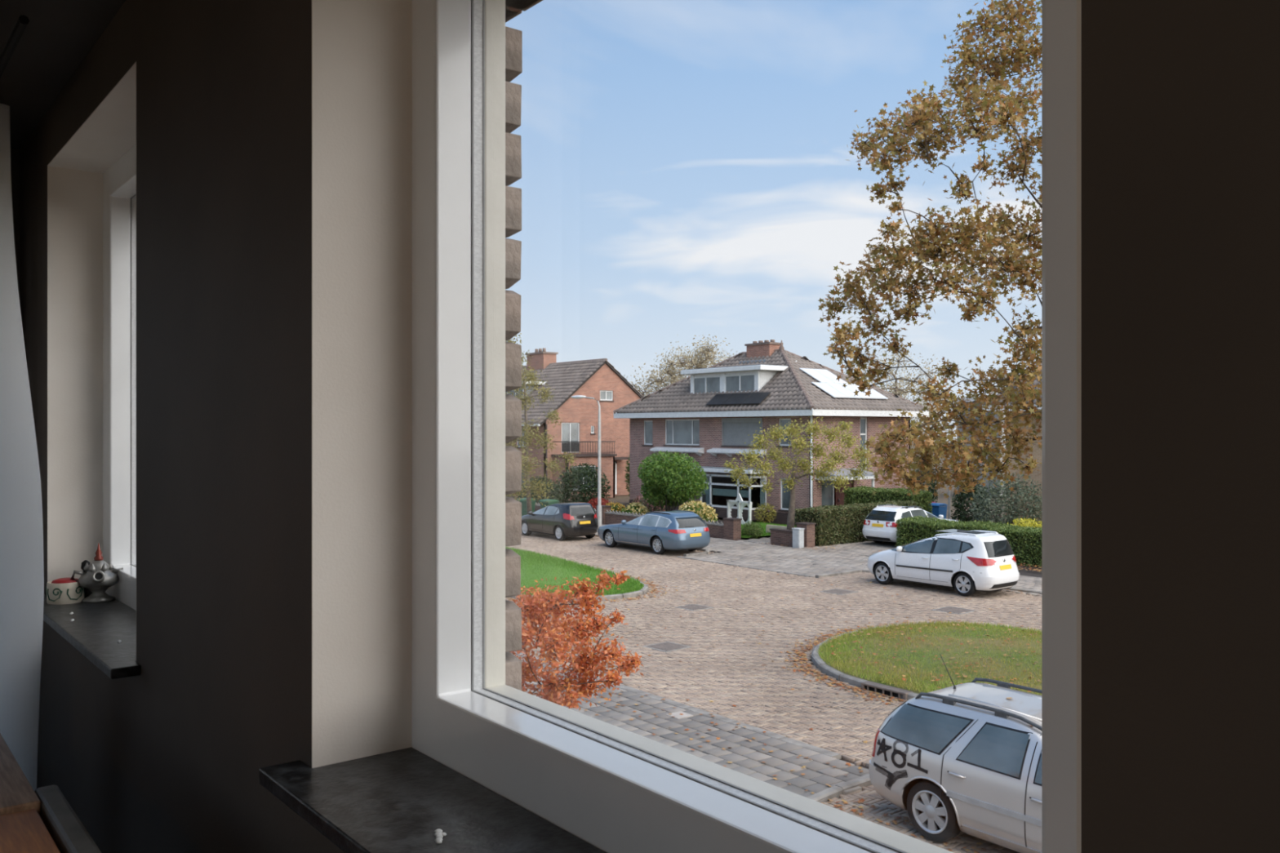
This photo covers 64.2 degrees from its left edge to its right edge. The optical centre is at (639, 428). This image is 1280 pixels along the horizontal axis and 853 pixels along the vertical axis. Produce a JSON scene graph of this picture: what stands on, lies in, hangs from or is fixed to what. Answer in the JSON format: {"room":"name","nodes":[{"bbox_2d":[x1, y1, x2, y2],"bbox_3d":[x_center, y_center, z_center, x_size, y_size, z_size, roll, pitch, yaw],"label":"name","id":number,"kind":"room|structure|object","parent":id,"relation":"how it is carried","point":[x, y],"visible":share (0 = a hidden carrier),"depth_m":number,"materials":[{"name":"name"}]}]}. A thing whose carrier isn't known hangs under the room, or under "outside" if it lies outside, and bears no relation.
{"room":"living room","nodes":[
{"label":"living room","id":0,"kind":"room"},
{"bbox_2d":[10,148,20,305],"bbox_3d":[-3.940,0.172,2.833,4.600,2.516,0.150,0,0,-39],"label":"wall","id":1,"kind":"structure","parent":0,"point":[15,153],"depth_m":3.96,"materials":[{"name":"paint"}]},
{"bbox_2d":[0,0,125,149],"bbox_3d":[-1.761,-1.211,-0.003,4.750,0.250,7.300,0,0,-39],"label":"ceiling","id":2,"kind":"structure","parent":0,"point":[59,35],"depth_m":2.92,"materials":[{"name":"paint"}]},
{"bbox_2d":[0,14,44,791],"bbox_3d":[-2.060,0.155,3.207,0.178,2.450,1.580,0,0,-39],"label":"curtain","id":3,"kind":"object","parent":2,"relation":"hanging from","point":[21,524],"visible":0.85,"depth_m":2.81,"materials":[{"name":"fabric"}]},
{"bbox_2d":[505,0,542,690],"bbox_3d":[-1.076,0.900,-0.928,4.960,7.000,9.900,0,0,-39],"label":"wall","id":4,"kind":"structure","parent":0,"point":[513,37],"depth_m":1.88,"materials":[{"name":"brick"}]},
{"bbox_2d":[20,0,1279,852],"bbox_3d":[-0.109,0.172,1.323,0.285,2.516,7.000,0,0,-39],"label":"wall","id":5,"kind":"structure","parent":0,"point":[1180,99],"depth_m":1.62,"materials":[{"name":"paint"}]},
{"bbox_2d":[43,61,141,679],"bbox_3d":[-1.538,-0.162,3.062,0.366,1.513,1.378,0,0,-39],"label":"window","id":6,"kind":"structure","parent":5,"relation":"in","point":[91,180],"depth_m":3.51,"materials":[{"name":"white paint"}]},
{"bbox_2d":[45,577,84,604],"bbox_3d":[-1.891,0.531,3.355,0.114,0.077,0.114,0,0,-39],"label":"pot","id":7,"kind":"object","parent":6,"relation":"on","point":[62,591],"visible":0.94,"depth_m":3.31,"materials":[{"name":"beige ceramic"}]},
{"bbox_2d":[80,560,92,598],"bbox_3d":[-1.873,0.507,3.446,0.044,0.126,0.044,0,0,-39],"label":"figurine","id":8,"kind":"object","parent":6,"relation":"on","point":[87,592],"visible":0.42,"depth_m":3.43,"materials":[{"name":"black metal"}]},
{"bbox_2d":[70,542,123,603],"bbox_3d":[-1.790,0.474,3.370,0.139,0.192,0.140,0,0,16],"label":"burner","id":9,"kind":"object","parent":6,"relation":"on","point":[98,579],"visible":0.97,"depth_m":3.35,"materials":[{"name":"grey metal"}]},
{"bbox_2d":[259,0,1081,852],"bbox_3d":[-0.032,-0.180,1.186,0.366,1.475,1.370,0,0,-39],"label":"window","id":10,"kind":"structure","parent":5,"relation":"in","point":[418,730],"depth_m":1.63,"materials":[{"name":"white paint"}]},
{"bbox_2d":[434,828,446,844],"bbox_3d":[-0.260,0.530,1.328,0.016,0.004,0.046,0,0,-15],"label":"drip","id":11,"kind":"object","parent":10,"relation":"on","point":[438,833],"visible":1,"depth_m":1.33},
{"bbox_2d":[515,654,869,803],"bbox_3d":[-13.121,4.403,29.217,5.300,0.093,78.000,0,0,-39],"label":"pavement","id":12,"kind":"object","parent":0,"point":[746,757],"visible":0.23,"depth_m":14.17,"materials":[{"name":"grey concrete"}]},
{"bbox_2d":[505,442,1005,526],"bbox_3d":[62.309,4.530,114.095,360.000,0.001,420.000,0,0,-39],"label":"ground","id":13,"kind":"structure","parent":0,"point":[624,500],"depth_m":65.69,"materials":[{"name":"soil"}]},
{"bbox_2d":[505,347,643,500],"bbox_3d":[-7.217,-0.675,74.518,11.168,10.350,19.520,0,0,-39],"label":"house","id":14,"kind":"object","parent":13,"relation":"on","point":[577,432],"visible":0.42,"depth_m":67.55,"materials":[{"name":"orange brick"}]},
{"bbox_2d":[508,568,643,711],"bbox_3d":[-0.999,2.857,9.082,2.061,3.337,1.646,0,0,12],"label":"shrub","id":15,"kind":"object","parent":13,"relation":"on","point":[541,611],"visible":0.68,"depth_m":8.79,"materials":[{"name":"orange plant"}]},
{"bbox_2d":[624,456,629,496],"bbox_3d":[0.274,2.398,61.172,2.559,4.166,2.589,0,0,15],"label":"shrub","id":16,"kind":"object","parent":13,"relation":"on","point":[627,468],"visible":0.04,"depth_m":61.16,"materials":[{"name":"green plant"}]},
{"bbox_2d":[534,502,742,540],"bbox_3d":[-0.945,4.035,46.416,0.480,0.930,15.410,0,0,-39],"label":"wall","id":17,"kind":"structure","parent":13,"relation":"on","point":[731,529],"depth_m":41.40,"materials":[{"name":"brick"}]},
{"bbox_2d":[623,373,659,396],"bbox_3d":[1.136,-0.045,80.053,7.519,9.089,8.203,0,0,-26],"label":"bare tree","id":18,"kind":"object","parent":13,"relation":"on","point":[635,386],"visible":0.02,"depth_m":80.91,"materials":[{"name":"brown plant"}]},
{"bbox_2d":[631,333,737,395],"bbox_3d":[4.550,-1.493,80.292,11.833,11.986,11.243,0,0,-22],"label":"bare tree","id":19,"kind":"object","parent":13,"relation":"on","point":[672,377],"visible":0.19,"depth_m":79.63,"materials":[{"name":"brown plant"}]},
{"bbox_2d":[754,502,777,523],"bbox_3d":[5.906,3.961,47.986,1.089,0.964,1.034,0,0,9],"label":"shrub","id":20,"kind":"object","parent":13,"relation":"on","point":[762,517],"visible":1,"depth_m":47.83,"materials":[{"name":"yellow plant"}]},
{"bbox_2d":[613,339,928,524],"bbox_3d":[6.604,-0.110,54.213,9.155,9.220,15.506,0,0,-39],"label":"brick house","id":21,"kind":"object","parent":13,"relation":"on","point":[709,414],"visible":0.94,"depth_m":50.65,"materials":[{"name":"brown brick"}]},
{"bbox_2d":[702,488,709,494],"bbox_3d":[3.390,3.150,51.477,0.015,0.340,0.580,0,0,-39],"label":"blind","id":22,"kind":"object","parent":21,"relation":"hanging from","point":[707,492],"depth_m":51.48,"materials":[{"name":"fabric"}]},
{"bbox_2d":[712,488,737,497],"bbox_3d":[4.228,3.150,50.431,0.015,0.340,1.840,0,0,-39],"label":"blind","id":23,"kind":"object","parent":21,"relation":"hanging from","point":[726,492],"depth_m":50.43,"materials":[{"name":"fabric"}]},
{"bbox_2d":[740,489,748,497],"bbox_3d":[5.092,3.150,49.355,0.015,0.340,0.660,0,0,-39],"label":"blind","id":24,"kind":"object","parent":21,"relation":"hanging from","point":[743,493],"depth_m":49.36,"materials":[{"name":"grey fabric"}]},
{"bbox_2d":[514,533,1041,802],"bbox_3d":[-1.769,4.435,29.369,16.728,0.220,43.970,0,0,-39],"label":"kerb","id":25,"kind":"object","parent":13,"relation":"on","point":[835,791],"visible":0.17,"depth_m":15.20,"materials":[{"name":"concrete"}]},
{"bbox_2d":[768,521,816,547],"bbox_3d":[5.736,4.000,38.353,0.710,1.000,1.710,0,0,-39],"label":"wall","id":26,"kind":"structure","parent":13,"relation":"on","point":[778,536],"depth_m":37.98,"materials":[{"name":"brick"}]},
{"bbox_2d":[721,414,874,529],"bbox_3d":[6.394,1.998,40.140,6.544,5.062,3.694,0,0,-3],"label":"young tree","id":27,"kind":"object","parent":13,"relation":"on","point":[802,444],"visible":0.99,"depth_m":39.88,"materials":[{"name":"green plant"}]},
{"bbox_2d":[843,485,933,513],"bbox_3d":[11.047,3.537,45.667,1.601,1.926,4.080,0,0,-39],"label":"hedge","id":28,"kind":"object","parent":13,"relation":"on","point":[861,494],"visible":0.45,"depth_m":45.13,"materials":[{"name":"green plant"}]},
{"bbox_2d":[844,341,951,454],"bbox_3d":[20.132,-1.161,79.961,9.200,11.322,8.907,0,0,3],"label":"bare tree","id":29,"kind":"object","parent":13,"relation":"on","point":[896,390],"visible":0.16,"depth_m":78.97,"materials":[{"name":"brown plant"}]},
{"bbox_2d":[907,462,938,502],"bbox_3d":[13.855,2.991,49.989,1.755,2.917,1.618,0,0,-39],"label":"shrub","id":30,"kind":"object","parent":13,"relation":"on","point":[932,484],"visible":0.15,"depth_m":49.70,"materials":[{"name":"green plant"}]},
{"bbox_2d":[928,502,947,518],"bbox_3d":[13.739,3.965,46.985,0.798,1.070,0.620,0,0,-39],"label":"wheelie bin","id":31,"kind":"object","parent":13,"relation":"on","point":[938,508],"visible":0.38,"depth_m":46.72,"materials":[{"name":"blue plastic"}]},
{"bbox_2d":[947,476,964,519],"bbox_3d":[14.163,3.250,45.627,0.100,2.500,0.850,0,0,-39],"label":"sign post","id":32,"kind":"object","parent":13,"relation":"on","point":[948,491],"visible":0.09,"depth_m":45.87,"materials":[{"name":"grey metal"}]},
{"bbox_2d":[950,478,990,521],"bbox_3d":[14.180,3.290,43.587,1.802,2.347,1.695,0,0,-39],"label":"shrub","id":33,"kind":"object","parent":13,"relation":"on","point":[962,513],"visible":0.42,"depth_m":43.34,"materials":[{"name":"green plant"}]},
{"bbox_2d":[953,397,1005,497],"bbox_3d":[23.486,1.175,68.203,3.400,6.450,3.600,0,0,-39],"label":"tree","id":34,"kind":"object","parent":13,"relation":"on","point":[965,399],"visible":0.02,"depth_m":67.04,"materials":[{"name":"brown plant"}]},
{"bbox_2d":[968,472,1041,527],"bbox_3d":[14.041,3.057,38.978,2.231,2.786,3.058,0,0,-39],"label":"shrub","id":35,"kind":"object","parent":13,"relation":"on","point":[1006,492],"visible":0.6,"depth_m":38.55,"materials":[{"name":"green plant"}]},
{"bbox_2d":[982,358,1041,524],"bbox_3d":[23.319,-0.313,37.147,10.330,9.627,18.163,0,0,-39],"label":"brick house","id":36,"kind":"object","parent":13,"relation":"on","point":[1037,451],"visible":0.02,"depth_m":40.07,"materials":[{"name":"brown brick"}]},
{"bbox_2d":[741,521,796,537],"bbox_3d":[4.816,4.278,43.604,5.055,0.125,4.146,0,0,-39],"label":"lawn","id":37,"kind":"structure","parent":0,"point":[762,524],"depth_m":43.86,"materials":[{"name":"green plant"}]},
{"bbox_2d":[726,493,752,524],"bbox_3d":[4.498,3.611,45.917,0.206,1.422,1.480,0,0,-39],"label":"screen","id":38,"kind":"object","parent":37,"relation":"on","point":[739,500],"visible":0.84,"depth_m":45.84,"materials":[{"name":"white paint"}]},
{"bbox_2d":[765,524,795,533],"bbox_3d":[5.962,4.150,41.643,0.380,0.340,1.900,0,0,-39],"label":"wooden plank","id":39,"kind":"object","parent":37,"relation":"on","point":[767,526],"visible":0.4,"depth_m":42.05,"materials":[{"name":"wood"}]},
{"bbox_2d":[505,532,1041,852],"bbox_3d":[-6.079,4.420,34.867,16.644,0.074,78.000,0,0,-39],"label":"street","id":40,"kind":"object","parent":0,"point":[735,672],"visible":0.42,"depth_m":22.66,"materials":[{"name":"brick"}]},
{"bbox_2d":[521,502,598,540],"bbox_3d":[-3.378,3.670,41.571,1.950,1.460,3.977,0,0,-39],"label":"hatchback","id":41,"kind":"object","parent":40,"relation":"on","point":[562,521],"visible":0.96,"depth_m":40.27,"materials":[{"name":"paint"}]},
{"bbox_2d":[563,513,574,519],"bbox_3d":[-2.803,3.430,39.855,0.321,0.260,0.420,0,0,-39],"label":"tail light","id":42,"kind":"object","parent":41,"relation":"attached to","point":[566,516],"depth_m":39.78,"materials":[{"name":"red plastic"}]},
{"bbox_2d":[505,546,648,602],"bbox_3d":[-8.036,4.322,36.353,5.601,0.448,25.017,0,0,-39],"label":"lawn","id":43,"kind":"structure","parent":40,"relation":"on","point":[534,566],"depth_m":29.20,"materials":[{"name":"plant"}]},
{"bbox_2d":[597,510,710,554],"bbox_3d":[0.443,3.665,37.191,1.869,1.470,4.837,0,0,-39],"label":"estate car","id":44,"kind":"object","parent":40,"relation":"on","point":[674,530],"visible":1,"depth_m":35.73,"materials":[{"name":"grey paint"}]},
{"bbox_2d":[674,529,685,533],"bbox_3d":[1.387,3.530,35.027,0.426,0.140,0.120,0,0,-13],"label":"tail light","id":45,"kind":"object","parent":44,"relation":"attached to","point":[676,531],"depth_m":35.00,"materials":[{"name":"red plastic"}]},
{"bbox_2d":[703,527,709,531],"bbox_3d":[2.352,3.530,35.801,0.120,0.140,0.426,0,0,26],"label":"tail light","id":46,"kind":"object","parent":44,"relation":"attached to","point":[705,529],"depth_m":35.73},
{"bbox_2d":[643,641,692,653],"bbox_3d":[0.549,4.413,20.569,0.720,0.054,0.720,0,0,-42],"label":"manhole cover","id":47,"kind":"object","parent":40,"relation":"on","point":[666,646],"visible":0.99,"depth_m":20.53,"materials":[{"name":"metal"}]},
{"bbox_2d":[675,604,714,611],"bbox_3d":[1.331,4.413,25.107,0.700,0.054,0.700,0,0,-42],"label":"manhole cover","id":48,"kind":"object","parent":40,"relation":"on","point":[692,606],"visible":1,"depth_m":25.04,"materials":[{"name":"metal"}]},
{"bbox_2d":[507,535,1041,852],"bbox_3d":[1.826,4.287,28.746,21.867,0.251,40.321,0,0,-39],"label":"fallen leaves","id":49,"kind":"object","parent":40,"relation":"on","point":[802,653],"visible":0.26,"depth_m":18.40,"materials":[{"name":"brown plant"}]},
{"bbox_2d":[819,588,857,595],"bbox_3d":[5.365,4.413,27.510,0.750,0.054,0.750,0,0,-42],"label":"manhole cover","id":50,"kind":"object","parent":40,"relation":"on","point":[836,591],"visible":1,"depth_m":27.42,"materials":[{"name":"metal"}]},
{"bbox_2d":[811,618,1041,700],"bbox_3d":[9.432,4.338,15.426,6.580,0.416,15.980,0,0,-39],"label":"traffic island","id":51,"kind":"object","parent":40,"relation":"on","point":[838,666],"visible":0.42,"depth_m":19.02,"materials":[{"name":"plant"}]},
{"bbox_2d":[861,680,912,700],"bbox_3d":[4.099,4.375,16.943,0.200,0.170,0.920,0,0,-39],"label":"drain","id":52,"kind":"object","parent":51,"relation":"in","point":[889,691],"visible":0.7,"depth_m":16.89,"materials":[{"name":"concrete"}]},
{"bbox_2d":[817,0,1041,500],"bbox_3d":[7.694,-3.046,16.766,9.990,14.720,6.164,0,0,-10],"label":"maple tree","id":53,"kind":"object","parent":51,"relation":"on","point":[1006,109],"visible":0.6,"depth_m":16.73,"materials":[{"name":"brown plant"}]},
{"bbox_2d":[867,528,1019,596],"bbox_3d":[8.326,3.584,28.246,1.972,1.632,4.150,0,0,-39],"label":"hatchback","id":54,"kind":"object","parent":40,"relation":"on","point":[967,562],"visible":1,"depth_m":27.08,"materials":[{"name":"paint"}]},
{"bbox_2d":[896,546,902,551],"bbox_3d":[7.200,3.330,28.265,0.240,0.153,0.130,0,0,-39],"label":"mirror","id":55,"kind":"object","parent":54,"relation":"attached to","point":[900,548],"depth_m":28.20,"materials":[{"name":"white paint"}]},
{"bbox_2d":[966,556,995,566],"bbox_3d":[8.848,3.450,26.496,0.712,0.220,0.203,0,0,21],"label":"tail light","id":56,"kind":"object","parent":54,"relation":"attached to","point":[971,561],"depth_m":26.44,"materials":[{"name":"red plastic"}]},
{"bbox_2d":[930,606,977,614],"bbox_3d":[7.618,4.413,24.702,0.800,0.054,0.800,0,0,-42],"label":"manhole cover","id":57,"kind":"object","parent":40,"relation":"on","point":[958,611],"visible":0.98,"depth_m":24.67,"materials":[{"name":"metal"}]},
{"bbox_2d":[868,653,1041,852],"bbox_3d":[4.514,3.494,10.402,1.923,1.811,4.457,0,0,-39],"label":"estate car","id":58,"kind":"object","parent":40,"relation":"on","point":[965,757],"visible":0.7,"depth_m":10.69,"materials":[{"name":"paint"}]},
{"bbox_2d":[871,728,879,756],"bbox_3d":[2.677,3.560,11.592,0.088,0.300,0.180,0,0,6],"label":"tail light","id":59,"kind":"object","parent":58,"relation":"attached to","point":[875,753],"depth_m":11.51,"materials":[{"name":"red plastic"}]},
{"bbox_2d":[515,499,1041,596],"bbox_3d":[2.319,4.402,42.887,11.494,0.075,76.000,0,0,-39],"label":"pavement","id":60,"kind":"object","parent":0,"point":[746,552],"visible":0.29,"depth_m":34.80,"materials":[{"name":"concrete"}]},
{"bbox_2d":[516,497,536,515],"bbox_3d":[-5.399,3.845,48.625,0.620,1.070,0.798,0,0,34],"label":"wheelie bin","id":61,"kind":"object","parent":60,"relation":"on","point":[522,501],"visible":0.3,"depth_m":48.35,"materials":[{"name":"green plastic"}]},
{"bbox_2d":[516,475,564,504],"bbox_3d":[-5.462,3.508,55.275,2.466,1.896,3.316,0,0,-39],"label":"shrub","id":62,"kind":"object","parent":60,"relation":"on","point":[554,492],"visible":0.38,"depth_m":54.77,"materials":[{"name":"green plant"}]},
{"bbox_2d":[505,333,580,514],"bbox_3d":[-5.455,-0.066,46.304,5.380,9.059,4.093,0,0,5],"label":"tree","id":63,"kind":"object","parent":60,"relation":"on","point":[552,464],"visible":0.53,"depth_m":46.51,"materials":[{"name":"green plant"}]},
{"bbox_2d":[538,498,559,508],"bbox_3d":[-4.240,3.845,47.821,0.620,1.070,0.798,0,0,40],"label":"wheelie bin","id":64,"kind":"object","parent":60,"relation":"on","point":[544,502],"visible":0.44,"depth_m":47.57,"materials":[{"name":"green plastic"}]},
{"bbox_2d":[554,462,611,503],"bbox_3d":[-3.178,3.162,56.625,2.884,2.615,3.420,0,0,-39],"label":"shrub","id":65,"kind":"object","parent":60,"relation":"on","point":[592,475],"visible":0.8,"depth_m":56.05,"materials":[{"name":"green plant"}]},
{"bbox_2d":[571,395,601,532],"bbox_3d":[-2.314,1.490,43.783,1.724,5.880,0.240,0,0,39],"label":"street lamp","id":66,"kind":"object","parent":60,"relation":"on","point":[598,507],"visible":0.93,"depth_m":43.24,"materials":[{"name":"grey metal"}]},
{"bbox_2d":[586,497,609,509],"bbox_3d":[-2.043,3.880,49.584,1.585,1.133,1.465,0,0,5],"label":"shrub","id":67,"kind":"object","parent":60,"relation":"on","point":[602,502],"visible":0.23,"depth_m":49.54,"materials":[{"name":"red plant"}]},
{"bbox_2d":[605,501,625,512],"bbox_3d":[-1.185,3.944,48.317,1.324,1.005,1.592,0,0,-39],"label":"bush","id":68,"kind":"object","parent":60,"relation":"on","point":[615,507],"visible":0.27,"depth_m":48.04,"materials":[{"name":"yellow plant"}]},
{"bbox_2d":[621,502,648,515],"bbox_3d":[-0.215,3.924,46.942,1.230,1.122,1.566,0,0,-39],"label":"hydrangea","id":69,"kind":"object","parent":60,"relation":"on","point":[637,508],"visible":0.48,"depth_m":46.63,"materials":[{"name":"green plant"}]},
{"bbox_2d":[631,494,665,511],"bbox_3d":[0.392,3.771,49.034,1.552,1.374,2.257,0,0,-39],"label":"bush","id":70,"kind":"object","parent":60,"relation":"on","point":[656,508],"visible":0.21,"depth_m":48.74,"materials":[{"name":"brown plant"}]},
{"bbox_2d":[636,450,709,511],"bbox_3d":[1.520,2.706,46.266,3.292,3.488,3.230,0,0,7],"label":"bush","id":71,"kind":"object","parent":60,"relation":"on","point":[668,486],"visible":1,"depth_m":45.53,"materials":[{"name":"green plant"}]},
{"bbox_2d":[678,499,718,522],"bbox_3d":[2.377,3.763,44.223,1.592,1.389,2.381,0,0,-39],"label":"hydrangea","id":72,"kind":"object","parent":60,"relation":"on","point":[704,511],"visible":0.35,"depth_m":43.75,"materials":[{"name":"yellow plant"}]},
{"bbox_2d":[741,520,763,538],"bbox_3d":[4.528,4.067,41.029,0.873,0.754,1.046,0,0,-39],"label":"shrub","id":73,"kind":"object","parent":60,"relation":"on","point":[750,525],"visible":0.96,"depth_m":40.88,"materials":[{"name":"green plant"}]},
{"bbox_2d":[791,527,804,548],"bbox_3d":[5.822,4.020,37.518,0.300,0.720,0.380,0,0,-39],"label":"litter bin","id":74,"kind":"object","parent":60,"relation":"on","point":[797,533],"visible":1,"depth_m":37.40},
{"bbox_2d":[793,499,916,546],"bbox_3d":[8.619,3.676,40.316,6.142,1.647,1.564,0,0,-39],"label":"hedge","id":75,"kind":"object","parent":60,"relation":"on","point":[841,524],"visible":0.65,"depth_m":38.83,"materials":[{"name":"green plant"}]},
{"bbox_2d":[862,504,957,542],"bbox_3d":[10.626,3.660,39.449,4.644,1.480,1.847,0,0,-39],"label":"estate car","id":76,"kind":"object","parent":60,"relation":"on","point":[879,526],"visible":0.63,"depth_m":38.12,"materials":[{"name":"paint"}]},
{"bbox_2d":[891,522,897,527],"bbox_3d":[9.396,3.535,37.557,0.255,0.170,0.086,0,0,8],"label":"tail light","id":77,"kind":"object","parent":76,"relation":"attached to","point":[893,525],"depth_m":37.54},
{"bbox_2d":[894,515,1041,567],"bbox_3d":[12.975,3.818,33.209,1.473,1.363,10.577,0,0,-39],"label":"hedge","id":78,"kind":"object","parent":60,"relation":"on","point":[1025,543],"visible":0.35,"depth_m":34.51,"materials":[{"name":"green plant"}]},
{"bbox_2d":[1007,517,1041,527],"bbox_3d":[13.405,3.728,35.083,1.402,1.437,1.969,0,0,-39],"label":"shrub","id":79,"kind":"object","parent":60,"relation":"on","point":[1024,520],"visible":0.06,"depth_m":35.02,"materials":[{"name":"yellow plant"}]},
{"bbox_3d":[-1.761,1.555,-0.002,4.750,0.250,7.300,0,0,-39],"label":"floor","id":80,"kind":"structure","parent":0,"visible":0},
{"bbox_2d":[0,733,101,852],"bbox_3d":[-0.991,1.055,1.160,0.805,0.750,2.650,0,0,-39],"label":"wooden table","id":81,"kind":"object","parent":80,"relation":"on","point":[40,820],"visible":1,"depth_m":1.80,"materials":[{"name":"beige wood"}]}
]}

